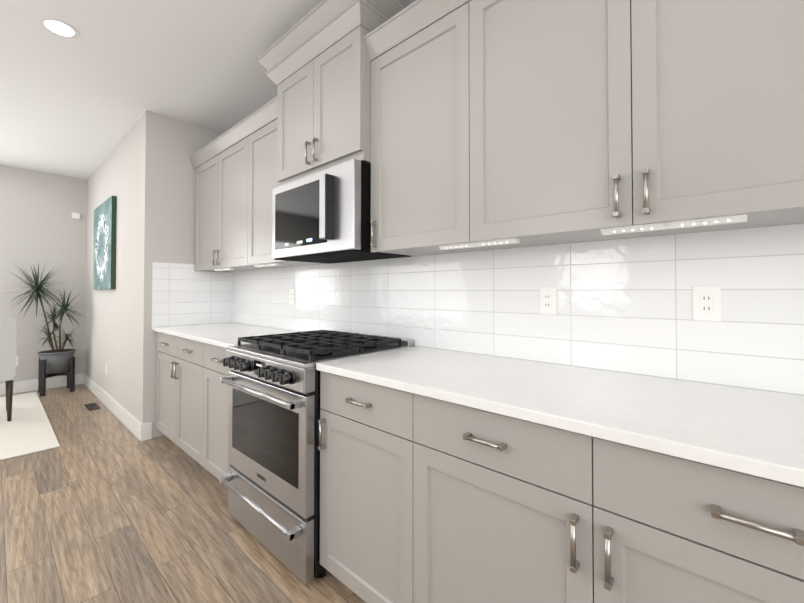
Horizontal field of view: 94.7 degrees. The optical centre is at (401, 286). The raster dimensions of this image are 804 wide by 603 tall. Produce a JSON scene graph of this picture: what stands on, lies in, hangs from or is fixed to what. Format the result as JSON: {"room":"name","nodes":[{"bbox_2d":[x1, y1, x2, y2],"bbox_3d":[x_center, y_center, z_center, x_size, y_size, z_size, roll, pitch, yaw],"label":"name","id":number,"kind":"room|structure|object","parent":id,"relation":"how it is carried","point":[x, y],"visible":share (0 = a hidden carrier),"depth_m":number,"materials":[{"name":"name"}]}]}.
{"room":"kitchen","nodes":[
{"label":"kitchen","id":0,"kind":"room"},
{"bbox_2d":[0,165,86,383],"bbox_3d":[-5.355,-0.089,3.934,0.100,2.770,4.700,-1,-1,42],"label":"wall","id":1,"kind":"structure","parent":0,"point":[39,225],"depth_m":4.71,"materials":[{"name":"grey paint"}]},
{"bbox_2d":[0,373,83,394],"bbox_3d":[-5.561,1.221,3.603,0.014,0.140,3.761,-1,-1,42],"label":"baseboard","id":2,"kind":"structure","parent":1,"relation":"attached to","point":[32,385],"depth_m":4.66,"materials":[{"name":"white wood"}]},
{"bbox_2d":[72,212,79,218],"bbox_3d":[-4.361,-0.944,4.950,0.028,0.080,0.080,-1,-1,42],"label":"sensor","id":3,"kind":"object","parent":1,"relation":"attached to","point":[75,215],"visible":1,"depth_m":4.94,"materials":[{"name":"white plastic"}]},
{"bbox_2d":[85,110,221,437],"bbox_3d":[-2.950,-0.083,4.371,2.880,2.770,0.825,-1,-1,42],"label":"wall","id":4,"kind":"structure","parent":0,"point":[144,172],"depth_m":3.34,"materials":[{"name":"grey paint"}]},
{"bbox_2d":[93,196,116,289],"bbox_3d":[-3.330,-0.446,4.135,1.000,0.960,0.041,-1,-1,42],"label":"picture","id":5,"kind":"object","parent":4,"relation":"attached to","point":[104,256],"visible":1,"depth_m":3.99,"materials":[{"name":"teal"}]},
{"bbox_2d":[84,373,142,440],"bbox_3d":[-3.226,1.228,4.036,2.894,0.140,0.014,-1,-1,42],"label":"baseboard","id":6,"kind":"structure","parent":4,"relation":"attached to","point":[129,421],"depth_m":3.66,"materials":[{"name":"white wood"}]},
{"bbox_2d":[143,422,151,440],"bbox_3d":[-2.133,1.214,3.098,0.014,0.140,0.063,-1,-1,42],"label":"baseboard return","id":7,"kind":"object","parent":4,"relation":"attached to","point":[147,431],"visible":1,"depth_m":3.09,"materials":[{"name":"white wood"}]},
{"bbox_2d":[152,262,230,329],"bbox_3d":[-1.894,0.083,3.385,0.006,0.571,0.667,-1,-1,42],"label":"tile backsplash","id":8,"kind":"structure","parent":4,"relation":"attached to","point":[184,294],"depth_m":3.34,"materials":[{"name":"white tile"}]},
{"bbox_2d":[193,121,258,271],"bbox_3d":[-1.392,-0.664,3.151,1.065,1.028,0.339,-1,-1,42],"label":"upper cabinet","id":9,"kind":"object","parent":4,"relation":"attached to","point":[235,168],"depth_m":2.98,"materials":[{"name":"grey paint"}]},
{"bbox_2d":[213,267,233,270],"bbox_3d":[-1.473,-0.142,3.053,0.320,0.017,0.040,-1,-1,42],"label":"under-cabinet light","id":10,"kind":"object","parent":9,"relation":"attached to","point":[228,268],"visible":0.98,"depth_m":3.01,"materials":[{"name":"white plastic"}]},
{"bbox_2d":[0,384,365,602],"bbox_3d":[-2.130,1.277,0.995,8.800,0.050,4.700,-1,-1,42],"label":"floor","id":11,"kind":"structure","parent":0,"point":[104,504],"depth_m":1.93,"materials":[{"name":"brown wood"}]},
{"bbox_2d":[0,392,59,460],"bbox_3d":[-4.406,1.273,2.853,2.370,0.012,2.400,-1,-1,42],"label":"rug","id":12,"kind":"object","parent":11,"relation":"on","point":[27,429],"visible":0.98,"depth_m":3.29,"materials":[{"name":"white fabric"}]},
{"bbox_2d":[0,315,16,420],"bbox_3d":[-4.005,0.766,3.496,0.613,1.018,0.480,-1,-1,42],"label":"chair","id":13,"kind":"object","parent":12,"relation":"on","point":[8,325],"visible":1,"depth_m":3.47,"materials":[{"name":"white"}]},
{"bbox_2d":[2,260,83,395],"bbox_3d":[-4.299,0.484,4.419,0.759,1.636,0.839,-1,-1,42],"label":"plant","id":14,"kind":"object","parent":11,"relation":"on","point":[56,362],"visible":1,"depth_m":4.51,"materials":[{"name":"green plant"}]},
{"bbox_2d":[84,403,100,410],"bbox_3d":[-3.333,1.293,3.986,0.300,0.006,0.100,-1,-1,42],"label":"floor vent","id":15,"kind":"object","parent":11,"relation":"in","point":[92,406],"visible":1,"depth_m":3.98,"materials":[{"name":"black metal"}]},
{"bbox_2d":[156,332,176,443],"bbox_3d":[-1.685,0.830,3.178,0.522,0.908,0.660,-1,-1,42],"label":"base cabinet","id":16,"kind":"object","parent":11,"relation":"on","point":[166,391],"visible":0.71,"depth_m":2.96,"materials":[{"name":"grey paint"}]},
{"bbox_2d":[174,337,203,465],"bbox_3d":[-1.298,0.825,2.828,0.522,0.908,0.660,-1,-1,42],"label":"base cabinet","id":17,"kind":"object","parent":11,"relation":"on","point":[189,378],"visible":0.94,"depth_m":2.60,"materials":[{"name":"grey paint"}]},
{"bbox_2d":[153,323,300,347],"bbox_3d":[-1.302,0.356,2.844,1.587,0.030,0.652,-1,-1,42],"label":"countertop","id":18,"kind":"structure","parent":17,"relation":"on","point":[224,335],"depth_m":2.79,"materials":[{"name":"white stone"}]},
{"bbox_2d":[203,343,230,479],"bbox_3d":[-0.910,0.819,2.477,0.522,0.908,0.660,-1,-1,42],"label":"base cabinet","id":19,"kind":"object","parent":11,"relation":"on","point":[216,464],"visible":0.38,"depth_m":2.31,"materials":[{"name":"grey paint"}]},
{"bbox_2d":[219,330,414,583],"bbox_3d":[-0.463,0.773,2.009,0.756,0.986,0.755,-1,-1,42],"label":"range","id":20,"kind":"object","parent":11,"relation":"on","point":[270,480],"visible":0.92,"depth_m":1.70,"materials":[{"name":"grey metal"}]},
{"bbox_2d":[318,371,413,602],"bbox_3d":[0.046,0.806,1.612,0.517,0.908,0.660,-1,-1,42],"label":"base cabinet","id":21,"kind":"object","parent":11,"relation":"on","point":[365,446],"visible":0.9,"depth_m":1.37,"materials":[{"name":"grey paint"}]},
{"bbox_2d":[413,394,593,602],"bbox_3d":[0.439,0.801,1.255,0.545,0.908,0.660,-1,-1,42],"label":"base cabinet","id":22,"kind":"object","parent":11,"relation":"on","point":[503,505],"visible":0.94,"depth_m":1.02,"materials":[{"name":"grey paint"}]},
{"bbox_2d":[316,346,803,487],"bbox_3d":[0.656,0.329,1.072,2.155,0.030,0.652,-1,-1,42],"label":"countertop","id":23,"kind":"structure","parent":22,"relation":"on","point":[759,433],"depth_m":1.00,"materials":[{"name":"white stone"}]},
{"bbox_2d":[593,437,803,602],"bbox_3d":[0.844,0.795,0.890,0.545,0.908,0.660,-1,-1,42],"label":"base cabinet","id":24,"kind":"object","parent":11,"relation":"on","point":[670,529],"visible":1,"depth_m":0.74,"materials":[{"name":"grey paint"}]},
{"bbox_2d":[0,0,415,178],"bbox_3d":[-2.130,-1.543,1.037,8.800,0.050,4.700,-1,-1,42],"label":"ceiling","id":25,"kind":"structure","parent":0,"point":[77,107],"depth_m":2.56,"materials":[{"name":"white paint"}]},
{"bbox_2d":[39,17,78,37],"bbox_3d":[-1.987,-1.498,2.148,0.170,0.005,0.170,-1,-1,42],"label":"recessed light","id":26,"kind":"object","parent":25,"relation":"in","point":[59,27],"visible":1,"depth_m":2.14,"materials":[{"name":"white plastic"}]},
{"bbox_3d":[0.481,-0.122,1.755,5.720,2.770,0.100,-1,-1,42],"label":"wall","id":27,"kind":"structure","parent":0,"visible":0},
{"bbox_2d":[245,101,327,268],"bbox_3d":[-0.803,-0.672,2.618,0.522,1.028,0.339,-1,-1,42],"label":"upper cabinet","id":28,"kind":"object","parent":27,"relation":"attached to","point":[261,129],"depth_m":2.56,"materials":[{"name":"grey paint"}]},
{"bbox_2d":[253,262,280,266],"bbox_3d":[-0.939,-0.149,2.570,0.320,0.017,0.040,-1,-1,42],"label":"under-cabinet light","id":29,"kind":"object","parent":28,"relation":"attached to","point":[268,264],"visible":1,"depth_m":2.54,"materials":[{"name":"white plastic"}]},
{"bbox_2d":[257,0,404,185],"bbox_3d":[-0.376,-1.002,2.132,0.946,0.803,0.494,-1,-1,42],"label":"upper cabinet","id":30,"kind":"object","parent":27,"relation":"attached to","point":[315,61],"visible":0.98,"depth_m":1.93,"materials":[{"name":"grey paint"}]},
{"bbox_2d":[272,159,410,263],"bbox_3d":[-0.375,-0.378,2.123,0.756,0.432,0.493,-1,-1,42],"label":"microwave","id":31,"kind":"object","parent":30,"relation":"attached to","point":[323,216],"visible":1,"depth_m":1.87,"materials":[{"name":"silver metal"}]},
{"bbox_2d":[368,0,495,255],"bbox_3d":[0.167,-0.685,1.740,0.556,1.028,0.339,-1,-1,42],"label":"upper cabinet","id":32,"kind":"object","parent":27,"relation":"attached to","point":[417,57],"depth_m":1.61,"materials":[{"name":"grey paint"}]},
{"bbox_2d":[438,238,519,249],"bbox_3d":[0.292,-0.166,1.456,0.340,0.017,0.040,-1,-1,42],"label":"under-cabinet light","id":33,"kind":"object","parent":32,"relation":"attached to","point":[483,243],"visible":0.98,"depth_m":1.43,"materials":[{"name":"white plastic"}]},
{"bbox_2d":[231,224,803,395],"bbox_3d":[0.011,0.064,2.107,4.534,0.571,0.006,-1,-1,42],"label":"tile backsplash","id":34,"kind":"structure","parent":27,"relation":"attached to","point":[625,305],"depth_m":1.44,"materials":[{"name":"white tile"}]},
{"bbox_2d":[289,289,294,303],"bbox_3d":[-0.856,0.080,2.881,0.072,0.116,0.007,-1,-1,42],"label":"electrical outlet","id":35,"kind":"object","parent":34,"relation":"attached to","point":[291,296],"visible":1,"depth_m":2.88,"materials":[{"name":"white plastic"}]},
{"bbox_2d":[539,287,556,314],"bbox_3d":[0.612,0.060,1.553,0.072,0.116,0.007,-1,-1,42],"label":"electrical outlet","id":36,"kind":"object","parent":34,"relation":"attached to","point":[547,300],"visible":1,"depth_m":1.55,"materials":[{"name":"white plastic"}]},
{"bbox_2d":[692,285,720,321],"bbox_3d":[0.993,0.055,1.207,0.072,0.116,0.007,-1,-1,42],"label":"electrical outlet","id":37,"kind":"object","parent":34,"relation":"attached to","point":[707,303],"visible":1,"depth_m":1.21,"materials":[{"name":"white plastic"}]},
{"bbox_2d":[464,0,803,248],"bbox_3d":[0.774,-0.693,1.191,1.080,1.028,0.339,-1,-1,42],"label":"upper cabinet","id":38,"kind":"object","parent":27,"relation":"attached to","point":[529,123],"depth_m":1.07,"materials":[{"name":"grey paint"}]},
{"bbox_2d":[601,214,746,234],"bbox_3d":[0.748,-0.172,1.044,0.330,0.017,0.040,-1,-1,42],"label":"under-cabinet light","id":39,"kind":"object","parent":38,"relation":"attached to","point":[730,219],"visible":1,"depth_m":1.02,"materials":[{"name":"white plastic"}]}
]}

